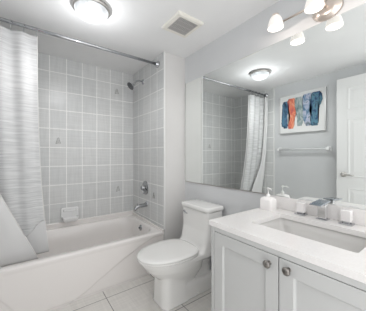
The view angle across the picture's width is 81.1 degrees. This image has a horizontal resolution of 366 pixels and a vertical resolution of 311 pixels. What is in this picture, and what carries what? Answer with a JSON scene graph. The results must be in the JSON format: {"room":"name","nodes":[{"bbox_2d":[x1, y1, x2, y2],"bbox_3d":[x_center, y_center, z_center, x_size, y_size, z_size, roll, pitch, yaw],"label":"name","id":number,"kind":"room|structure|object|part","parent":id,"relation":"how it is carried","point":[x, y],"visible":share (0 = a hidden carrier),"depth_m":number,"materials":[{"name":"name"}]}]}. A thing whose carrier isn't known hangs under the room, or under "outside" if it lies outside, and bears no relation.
{"room":"bathroom","nodes":[
{"label":"bathroom","id":0,"kind":"room"},
{"bbox_2d":[38,53,132,224],"bbox_3d":[-1.343,0.054,2.421,1.630,2.262,0.104,0,0,-36],"label":"wall","id":1,"kind":"structure","parent":0,"point":[85,110],"depth_m":2.50,"materials":[{"name":"tile"}]},
{"bbox_2d":[61,206,78,222],"bbox_3d":[-1.249,0.660,2.373,0.176,0.156,0.096,0,0,-36],"label":"soap dish","id":2,"kind":"object","parent":1,"relation":"attached to","point":[69,214],"visible":1,"depth_m":2.37,"materials":[{"name":"white ceramic"}]},
{"bbox_2d":[62,215,78,222],"bbox_3d":[-1.249,0.703,2.373,0.162,0.054,0.096,0,0,-36],"label":"tray","id":3,"kind":"object","parent":2,"relation":"on","point":[65,218],"depth_m":2.36,"materials":[{"name":"white ceramic"}]},
{"bbox_2d":[52,274,210,310],"bbox_3d":[-0.366,1.235,1.392,1.986,0.100,2.918,0,0,-36],"label":"floor","id":4,"kind":"structure","parent":0,"point":[135,295],"depth_m":1.74,"materials":[{"name":"tile"}]},
{"bbox_2d":[0,211,163,310],"bbox_3d":[-1.042,0.959,2.087,1.514,0.452,0.793,0,0,-36],"label":"bathtub","id":5,"kind":"object","parent":4,"relation":"on","point":[86,257],"visible":0.87,"depth_m":1.84,"materials":[{"name":"white ceramic"}]},
{"bbox_2d":[0,215,163,272],"bbox_3d":[-1.042,0.953,2.087,1.514,0.335,0.793,0,0,-36],"label":"basin","id":6,"kind":"object","parent":5,"relation":"in","point":[112,244],"depth_m":2.06,"materials":[{"name":"white ceramic"}]},
{"bbox_2d":[137,199,223,310],"bbox_3d":[-0.037,0.812,1.818,0.741,0.746,0.414,0,0,-36],"label":"toilet","id":7,"kind":"object","parent":4,"relation":"on","point":[180,269],"visible":0.88,"depth_m":1.75,"materials":[{"name":"white ceramic"}]},
{"bbox_3d":[-0.132,0.801,1.752,0.494,0.016,0.388,0,0,-36],"label":"seat","id":8,"kind":"part","parent":7,"relation":"part of","materials":[{"name":"white plastic"}]},
{"bbox_3d":[-0.131,0.780,1.752,0.501,0.024,0.392,0,0,-36],"label":"lid","id":9,"kind":"part","parent":7,"relation":"part of","materials":[{"name":"white plastic"}]},
{"bbox_3d":[0.172,0.458,1.962,0.214,0.038,0.390,0,0,-36],"label":"tank lid","id":10,"kind":"part","parent":7,"relation":"part of","materials":[{"name":"white ceramic"}]},
{"bbox_2d":[211,226,365,310],"bbox_3d":[0.605,0.788,1.040,0.610,0.794,0.772,0,0,-36],"label":"vanity cabinet","id":11,"kind":"object","parent":4,"relation":"on","point":[247,275],"visible":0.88,"depth_m":0.90,"materials":[{"name":"grey paint"}]},
{"bbox_3d":[0.287,0.739,1.026,0.017,0.648,0.366,0,0,-36],"label":"door","id":12,"kind":"part","parent":11,"relation":"part of","materials":[{"name":"grey paint"}]},
{"bbox_3d":[0.353,0.453,0.894,0.032,0.033,0.033,0,0,-36],"label":"knob","id":13,"kind":"part","parent":11,"relation":"part of","materials":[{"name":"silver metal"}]},
{"bbox_3d":[0.402,0.447,0.828,0.032,0.033,0.033,0,0,-36],"label":"knob","id":14,"kind":"part","parent":11,"relation":"part of","materials":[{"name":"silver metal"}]},
{"bbox_2d":[209,195,365,283],"bbox_3d":[0.620,0.336,1.058,0.590,0.108,0.800,0,0,-36],"label":"countertop","id":15,"kind":"structure","parent":11,"relation":"on","point":[246,224],"depth_m":1.02,"materials":[{"name":"stone"}]},
{"bbox_2d":[260,188,276,210],"bbox_3d":[0.578,0.295,1.452,0.076,0.156,0.088,0,0,-36],"label":"soap dispenser","id":16,"kind":"object","parent":15,"relation":"on","point":[269,203],"visible":0.97,"depth_m":1.43,"materials":[{"name":"white ceramic"}]},
{"bbox_2d":[260,196,276,210],"bbox_3d":[0.578,0.325,1.452,0.076,0.096,0.088,0,0,-36],"label":"bottle","id":17,"kind":"object","parent":16,"relation":"attached to","point":[269,203],"depth_m":1.43,"materials":[{"name":"white ceramic"}]},
{"bbox_2d":[294,201,307,215],"bbox_3d":[0.725,0.325,1.314,0.050,0.076,0.060,0,0,-36],"label":"lever","id":18,"kind":"object","parent":15,"relation":"on","point":[300,206],"visible":1,"depth_m":1.30,"materials":[{"name":"silver metal"}]},
{"bbox_2d":[260,218,365,252],"bbox_3d":[0.630,0.458,1.069,0.328,0.134,0.497,0,0,-36],"label":"sink","id":19,"kind":"object","parent":15,"relation":"in","point":[352,243],"visible":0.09,"depth_m":1.16,"materials":[{"name":"grey ceramic"}]},
{"bbox_2d":[309,199,330,220],"bbox_3d":[0.765,0.309,1.195,0.129,0.107,0.060,0,0,-36],"label":"faucet","id":20,"kind":"object","parent":15,"relation":"on","point":[322,205],"visible":1,"depth_m":1.20,"materials":[{"name":"silver metal"}]},
{"bbox_3d":[0.765,0.264,1.195,0.129,0.016,0.060,0,0,-36],"label":"plate spout","id":21,"kind":"part","parent":20,"relation":"part of","materials":[{"name":"silver metal"}]},
{"bbox_2d":[338,209,354,226],"bbox_3d":[0.862,0.325,1.127,0.050,0.076,0.060,0,0,-36],"label":"lever","id":22,"kind":"object","parent":15,"relation":"on","point":[346,216],"visible":1,"depth_m":1.11,"materials":[{"name":"silver metal"}]},
{"bbox_3d":[0.506,0.739,0.728,0.017,0.648,0.366,0,0,-36],"label":"door","id":23,"kind":"part","parent":11,"relation":"part of","materials":[{"name":"grey paint"}]},
{"bbox_2d":[0,0,279,74],"bbox_3d":[-0.366,-1.127,1.392,1.986,0.100,2.918,0,0,-36],"label":"ceiling","id":24,"kind":"structure","parent":0,"point":[133,27],"depth_m":1.79,"materials":[{"name":"paint"}]},
{"bbox_2d":[72,0,109,23],"bbox_3d":[-0.663,-1.028,1.554,0.256,0.098,0.256,0,0,-36],"label":"ceiling lamp","id":25,"kind":"object","parent":24,"relation":"attached to","point":[90,11],"visible":1,"depth_m":1.50,"materials":[{"name":"white glass"}]},
{"bbox_2d":[162,11,203,37],"bbox_3d":[-0.006,-1.067,1.763,0.250,0.020,0.256,0,0,-36],"label":"exhaust fan","id":26,"kind":"object","parent":24,"relation":"attached to","point":[182,24],"visible":1,"depth_m":1.73,"materials":[{"name":"white plastic"}]},
{"bbox_2d":[167,17,196,34],"bbox_3d":[-0.006,-1.063,1.763,0.180,0.009,0.184,0,0,-36],"label":"grille","id":27,"kind":"object","parent":26,"relation":"attached to","point":[180,25],"depth_m":1.76,"materials":[{"name":"grey"}]},
{"bbox_2d":[133,52,184,239],"bbox_3d":[-0.313,0.054,2.684,0.370,2.262,0.899,0,0,-36],"label":"wall","id":28,"kind":"structure","parent":0,"point":[148,98],"depth_m":2.33,"materials":[{"name":"paint"}]},
{"bbox_2d":[127,79,143,89],"bbox_3d":[-0.564,-0.855,2.555,0.197,0.154,0.096,0,0,-36],"label":"shower fixture","id":29,"kind":"object","parent":28,"relation":"attached to","point":[130,85],"visible":1,"depth_m":2.53,"materials":[{"name":"silver metal"}]},
{"bbox_2d":[134,201,147,210],"bbox_3d":[-0.492,0.586,2.492,0.173,0.094,0.068,0,0,-36],"label":"tub spout","id":30,"kind":"object","parent":28,"relation":"attached to","point":[145,204],"visible":1,"depth_m":2.48,"materials":[{"name":"silver metal"}]},
{"bbox_2d":[140,181,148,193],"bbox_3d":[-0.474,0.385,2.543,0.065,0.164,0.164,0,0,-36],"label":"shower valve","id":31,"kind":"object","parent":28,"relation":"attached to","point":[145,188],"visible":1,"depth_m":2.52,"materials":[{"name":"silver metal"}]},
{"bbox_2d":[164,51,164,229],"bbox_3d":[-0.192,-0.156,2.218,0.016,1.842,0.016,0,0,-36],"label":"trim","id":32,"kind":"structure","parent":28,"relation":"attached to","point":[164,51],"depth_m":2.21,"materials":[{"name":"white"}]},
{"bbox_2d":[185,0,365,268],"bbox_3d":[0.660,0.054,1.588,0.100,2.262,2.019,0,0,-36],"label":"wall","id":33,"kind":"structure","parent":0,"point":[251,36],"depth_m":1.75,"materials":[{"name":"paint"}]},
{"bbox_2d":[185,3,365,209],"bbox_3d":[0.592,-0.253,1.589,0.008,1.077,1.901,0,0,-36],"label":"wall mirror","id":34,"kind":"object","parent":33,"relation":"attached to","point":[287,117],"visible":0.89,"depth_m":1.42,"materials":[{"name":"clear glass"}]},
{"bbox_2d":[268,0,343,31],"bbox_3d":[0.759,-0.850,1.203,0.194,0.116,0.544,0,0,-36],"label":"vanity light","id":35,"kind":"object","parent":33,"relation":"attached to","point":[322,10],"visible":1,"depth_m":1.23,"materials":[{"name":"white glass"}]},
{"bbox_3d":[0.586,-0.844,1.355,0.094,0.074,0.094,0,0,-36],"label":"lamp shade","id":36,"kind":"part","parent":35,"relation":"part of","materials":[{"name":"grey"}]},
{"bbox_3d":[0.719,-0.844,1.173,0.094,0.074,0.094,0,0,-36],"label":"lamp shade","id":37,"kind":"part","parent":35,"relation":"part of","materials":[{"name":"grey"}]},
{"bbox_3d":[0.719,-0.838,1.173,0.038,0.054,0.038,0,0,-36],"label":"bulb","id":38,"kind":"part","parent":35,"relation":"part of","materials":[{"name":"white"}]},
{"bbox_3d":[0.833,-0.850,1.241,0.032,0.116,0.156,0,0,-36],"label":"plate","id":39,"kind":"part","parent":35,"relation":"part of","materials":[{"name":"silver metal"}]},
{"bbox_2d":[270,195,365,225],"bbox_3d":[0.850,0.322,1.227,0.019,0.081,0.799,0,0,-36],"label":"backsplash","id":40,"kind":"structure","parent":33,"relation":"attached to","point":[359,215],"depth_m":1.23,"materials":[{"name":"stone"}]},
{"bbox_3d":[-1.126,0.054,0.834,0.100,2.262,2.918,0,0,-36],"label":"wall","id":41,"kind":"structure","parent":0,"visible":0},
{"bbox_2d":[0,17,159,67],"bbox_3d":[-0.883,-0.987,1.871,1.520,0.072,0.072,0,0,-36],"label":"shower curtain rod","id":42,"kind":"object","parent":41,"relation":"attached to","point":[157,63],"visible":1,"depth_m":1.83,"materials":[{"name":"silver metal"}]},
{"bbox_2d":[0,25,44,235],"bbox_3d":[-1.323,-0.135,1.617,0.471,1.600,0.147,0,0,-36],"label":"shower curtain","id":43,"kind":"object","parent":42,"relation":"hanging from","point":[20,163],"visible":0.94,"depth_m":1.64,"materials":[{"name":"fabric"}]},
{"bbox_3d":[-1.400,-0.967,1.490,0.004,0.076,0.046,0,0,-36],"label":"curtain ring","id":44,"kind":"object","parent":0,"visible":0},
{"bbox_2d":[0,192,48,267],"bbox_3d":[-1.314,-0.044,1.639,0.512,1.781,0.244,0,0,-36],"label":"curtain liner","id":45,"kind":"object","parent":44,"relation":"hanging from","point":[15,247],"visible":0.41,"depth_m":1.65,"materials":[{"name":"white"}]}
]}

